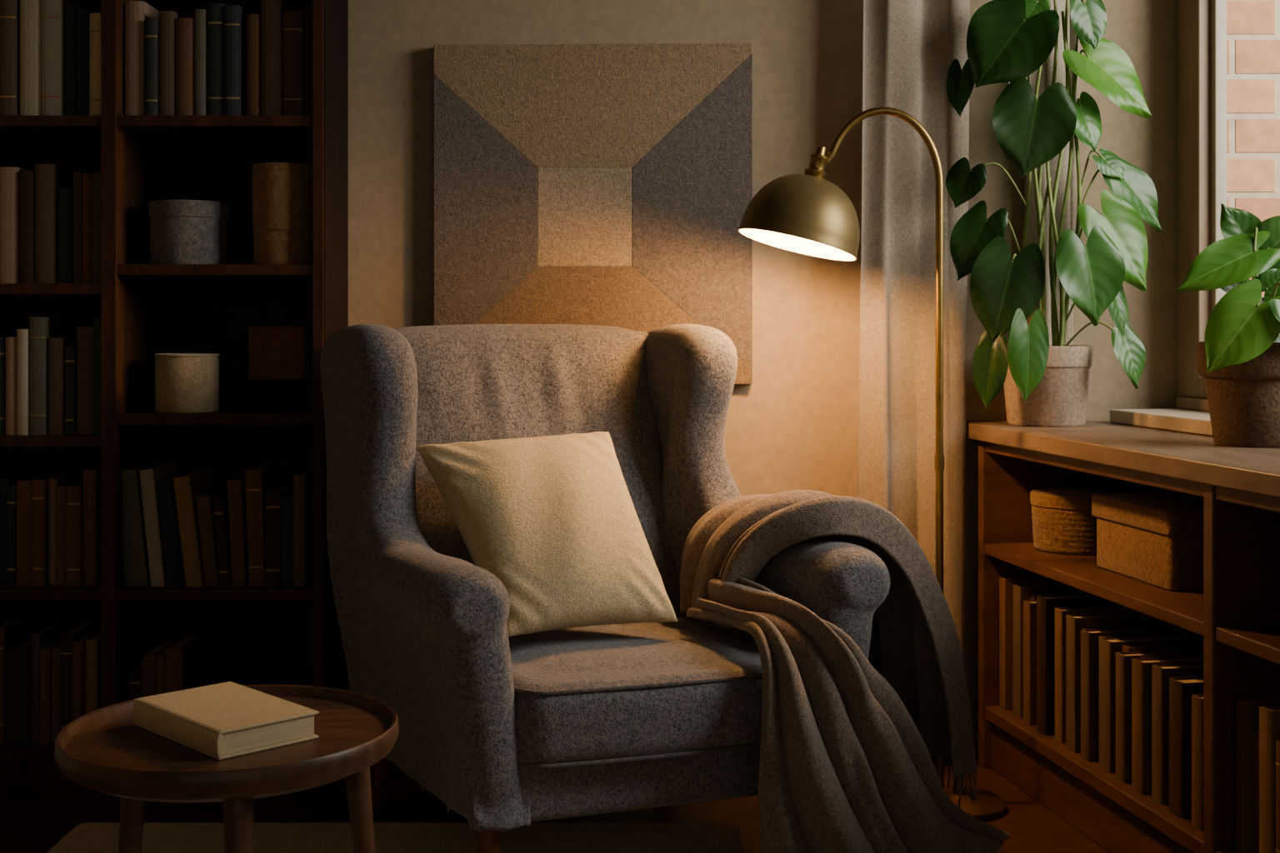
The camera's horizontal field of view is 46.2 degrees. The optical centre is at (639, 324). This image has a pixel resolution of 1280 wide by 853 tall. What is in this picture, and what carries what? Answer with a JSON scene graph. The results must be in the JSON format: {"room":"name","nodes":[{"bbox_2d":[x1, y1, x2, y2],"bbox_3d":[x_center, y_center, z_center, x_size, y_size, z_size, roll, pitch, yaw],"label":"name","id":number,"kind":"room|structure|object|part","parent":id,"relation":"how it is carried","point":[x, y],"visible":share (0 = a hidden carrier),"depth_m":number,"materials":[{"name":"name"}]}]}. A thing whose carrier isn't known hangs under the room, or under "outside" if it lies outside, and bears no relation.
{"room":"living room","nodes":[
{"label":"living room","id":0,"kind":"room"},
{"bbox_2d":[0,754,1109,852],"bbox_3d":[0.275,1.060,0.975,4.050,0.060,5.550,0,0,0],"label":"floor","id":1,"kind":"structure","parent":0,"point":[34,818],"depth_m":3.15,"materials":[{"name":"brown wood"}]},
{"bbox_2d":[0,0,348,789],"bbox_3d":[-1.183,-0.120,3.464,0.965,2.300,0.268,0,0,0],"label":"bookcase","id":2,"kind":"object","parent":1,"relation":"on","point":[264,635],"visible":0.48,"depth_m":3.54,"materials":[{"name":"brown wood"}]},
{"bbox_2d":[0,0,312,745],"bbox_3d":[-1.175,0.104,3.453,0.889,1.681,0.186,0,0,0],"label":"books","id":3,"kind":"object","parent":2,"relation":"on","point":[227,60],"visible":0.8,"depth_m":3.37,"materials":[{"name":"paper"}]},
{"bbox_2d":[154,353,219,413],"bbox_3d":[-1.035,0.132,3.430,0.146,0.132,0.146,0,0,0],"label":"round box","id":4,"kind":"object","parent":2,"relation":"in","point":[185,382],"visible":1,"depth_m":3.37,"materials":[{"name":"beige fabric"}]},
{"bbox_2d":[149,200,228,264],"bbox_3d":[-1.035,-0.208,3.440,0.174,0.145,0.174,0,0,0],"label":"round box","id":5,"kind":"object","parent":2,"relation":"in","point":[182,232],"visible":0.81,"depth_m":3.37,"materials":[{"name":"grey cardboard"}]},
{"bbox_2d":[248,325,310,379],"bbox_3d":[-0.851,0.066,3.547,0.132,0.127,0.074,0,0,0],"label":"box","id":6,"kind":"object","parent":2,"relation":"on","point":[280,352],"visible":1,"depth_m":3.51,"materials":[{"name":"brown"}]},
{"bbox_2d":[252,162,312,264],"bbox_3d":[-0.812,-0.249,3.420,0.138,0.228,0.138,0,0,0],"label":"cylindrical container","id":7,"kind":"object","parent":2,"relation":"in","point":[282,192],"visible":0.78,"depth_m":3.36,"materials":[{"name":"brown cardboard"}]},
{"bbox_2d":[46,823,743,852],"bbox_3d":[-0.475,1.026,2.090,1.350,0.008,1.980,0,0,0],"label":"rug","id":8,"kind":"object","parent":1,"relation":"on","point":[85,837],"visible":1,"depth_m":2.98,"materials":[{"name":"fabric"}]},
{"bbox_2d":[54,685,399,852],"bbox_3d":[-0.613,0.810,2.250,0.496,0.424,0.496,0,0,0],"label":"side table","id":9,"kind":"object","parent":8,"relation":"on","point":[102,750],"visible":0.78,"depth_m":2.14,"materials":[{"name":"brown wood"}]},
{"bbox_2d":[132,681,319,759],"bbox_3d":[-0.627,0.594,2.262,0.166,0.040,0.262,0,0,-44],"label":"book","id":10,"kind":"object","parent":9,"relation":"on","point":[229,719],"visible":1,"depth_m":2.21,"materials":[{"name":"beige paper"}]},
{"bbox_2d":[320,324,889,852],"bbox_3d":[-0.101,0.515,3.035,0.983,1.035,0.809,0,0,-20],"label":"armchair","id":11,"kind":"object","parent":8,"relation":"on","point":[509,733],"visible":0.8,"depth_m":2.92,"materials":[{"name":"grey fabric"}]},
{"bbox_3d":[-0.445,0.441,2.913,0.180,0.886,0.814,0,0,-27],"label":"wing arm","id":12,"kind":"part","parent":11,"relation":"part of","materials":[{"name":"grey fabric"}]},
{"bbox_3d":[-0.235,0.389,3.267,0.679,0.782,0.281,0,0,-20],"label":"backrest","id":13,"kind":"part","parent":11,"relation":"part of","materials":[{"name":"grey fabric"}]},
{"bbox_2d":[415,431,677,637],"bbox_3d":[-0.191,0.407,2.990,0.463,0.365,0.307,0,0,-18],"label":"throw pillow","id":14,"kind":"object","parent":11,"relation":"on","point":[555,519],"visible":0.97,"depth_m":2.92,"materials":[{"name":"beige fabric"}]},
{"bbox_2d":[508,615,762,764],"bbox_3d":[-0.066,0.696,2.954,0.590,0.162,0.692,0,0,-28],"label":"seat cushion","id":15,"kind":"object","parent":11,"relation":"on","point":[687,690],"depth_m":2.69,"materials":[{"name":"grey fabric"}]},
{"bbox_3d":[-0.097,0.802,3.013,0.620,0.145,0.767,0,0,-28],"label":"seat","id":16,"kind":"part","parent":11,"relation":"part of","materials":[{"name":"grey fabric"}]},
{"bbox_3d":[0.221,0.441,3.161,0.180,0.887,0.811,0,0,-30],"label":"wing arm","id":17,"kind":"part","parent":11,"relation":"part of","materials":[{"name":"grey fabric"}]},
{"bbox_2d":[680,490,1009,852],"bbox_3d":[0.406,0.671,2.930,0.587,0.676,0.678,0,0,-20],"label":"throw blanket","id":18,"kind":"object","parent":11,"relation":"on","point":[849,741],"visible":0.94,"depth_m":2.73,"materials":[{"name":"brown fabric"}]},
{"bbox_2d":[737,106,1006,821],"bbox_3d":[0.495,0.281,3.199,0.571,1.498,0.260,0,0,0],"label":"floor lamp","id":19,"kind":"object","parent":1,"relation":"on","point":[807,213],"visible":0.93,"depth_m":3.18,"materials":[{"name":"brown metal"}]},
{"bbox_3d":[0.338,-0.260,3.199,0.258,0.245,0.260,0,0,0],"label":"lamp shade","id":20,"kind":"part","parent":19,"relation":"part of","materials":[{"name":"brown metal"}]},
{"bbox_2d":[965,420,1279,852],"bbox_3d":[1.194,0.630,2.618,0.524,0.800,2.081,0,0,-10],"label":"bookcase","id":21,"kind":"object","parent":1,"relation":"on","point":[1236,615],"visible":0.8,"depth_m":2.85,"materials":[{"name":"brown wood"}]},
{"bbox_2d":[945,0,1162,426],"bbox_3d":[0.950,-0.407,3.429,0.497,1.274,0.263,0,0,0],"label":"philodendron","id":22,"kind":"object","parent":21,"relation":"on","point":[1045,384],"visible":1,"depth_m":3.38,"materials":[{"name":"plant"}]},
{"bbox_2d":[1030,487,1119,555],"bbox_3d":[0.985,0.441,3.388,0.202,0.134,0.202,0,0,0],"label":"lidded basket","id":23,"kind":"object","parent":21,"relation":"on","point":[1063,522],"visible":0.64,"depth_m":3.31,"materials":[{"name":"brown wicker"}]},
{"bbox_2d":[999,575,1279,852],"bbox_3d":[1.102,0.735,2.583,0.230,0.300,1.847,0,0,-10],"label":"books","id":24,"kind":"object","parent":21,"relation":"in","point":[1122,689],"visible":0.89,"depth_m":2.94,"materials":[{"name":"paper"}]},
{"bbox_2d":[1091,492,1203,591],"bbox_3d":[1.095,0.431,3.022,0.246,0.152,0.326,0,0,-10],"label":"storage box","id":25,"kind":"object","parent":21,"relation":"on","point":[1153,538],"visible":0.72,"depth_m":2.94,"materials":[{"name":"brown cardboard"}]},
{"bbox_2d":[1175,204,1279,447],"bbox_3d":[1.174,-0.001,2.856,0.266,0.461,0.270,0,0,26],"label":"potted plant","id":26,"kind":"object","parent":21,"relation":"on","point":[1238,357],"visible":1,"depth_m":2.80,"materials":[{"name":"green plant"}]},
{"bbox_3d":[1.175,0.131,2.870,0.204,0.197,0.204,0,0,0],"label":"pot","id":27,"kind":"part","parent":26,"relation":"part of","materials":[{"name":"ceramic"}]},
{"bbox_2d":[348,0,1177,754],"bbox_3d":[-0.245,-0.295,3.660,3.210,2.650,0.120,0,0,0],"label":"wall","id":28,"kind":"structure","parent":0,"point":[795,427],"depth_m":3.60,"materials":[{"name":"paint"}]},
{"bbox_2d":[433,42,752,384],"bbox_3d":[-0.112,-0.265,3.581,0.758,0.812,0.032,0,0,0],"label":"painting","id":29,"kind":"object","parent":28,"relation":"attached to","point":[594,184],"visible":0.83,"depth_m":3.56,"materials":[{"name":"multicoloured fabric"}]},
{"bbox_3d":[0.775,-1.370,3.553,0.750,0.024,0.089,0,0,0],"label":"curtain rod","id":30,"kind":"object","parent":28,"relation":"attached to","visible":0},
{"bbox_2d":[858,0,969,661],"bbox_3d":[0.639,-0.175,3.497,0.267,2.350,0.045,0,0,0],"label":"curtain","id":31,"kind":"object","parent":30,"relation":"hanging from","point":[909,47],"visible":0.67,"depth_m":3.50,"materials":[{"name":"fabric"}]},
{"bbox_2d":[1003,345,1094,426],"bbox_3d":[0.935,0.139,3.455,0.212,0.182,0.212,0,0,0],"label":"pot","id":32,"kind":"object","parent":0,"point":[1060,399],"depth_m":3.37,"materials":[{"name":"ceramic"}]},
{"bbox_2d":[1024,0,1079,344],"bbox_3d":[0.982,-0.565,3.562,0.133,1.570,0.038,0,0,0],"label":"stems","id":33,"kind":"object","parent":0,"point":[1046,77],"visible":0.2,"depth_m":3.56,"materials":[{"name":"plant"}]},
{"bbox_2d":[1177,0,1181,396],"bbox_3d":[1.797,-0.295,0.948,0.075,2.650,5.400,0,0,-10],"label":"wall","id":34,"kind":"structure","parent":0,"point":[1178,1],"depth_m":3.59,"materials":[{"name":"paint"}]},
{"bbox_2d":[1110,396,1212,435],"bbox_3d":[1.334,0.200,2.773,0.199,0.059,1.555,0,0,-10],"label":"window sill","id":35,"kind":"structure","parent":34,"relation":"attached to","point":[1192,415],"depth_m":3.35,"materials":[{"name":"paint"}]},
{"bbox_2d":[1180,0,1226,399],"bbox_3d":[1.446,-0.575,2.820,0.065,1.490,1.510,0,0,-10],"label":"frame","id":36,"kind":"object","parent":34,"relation":"attached to","point":[1203,22],"visible":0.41,"depth_m":3.48,"materials":[{"name":"paint"}]},
{"label":"outside","id":37,"kind":"structure","parent":0,"visible":0},
{"bbox_2d":[1226,0,1279,297],"bbox_3d":[3.000,-0.520,4.025,3.200,4.100,0.150,0,0,0],"label":"brick wall","id":38,"kind":"structure","parent":37,"point":[1252,26],"depth_m":3.95,"materials":[{"name":"brick"}]}
]}

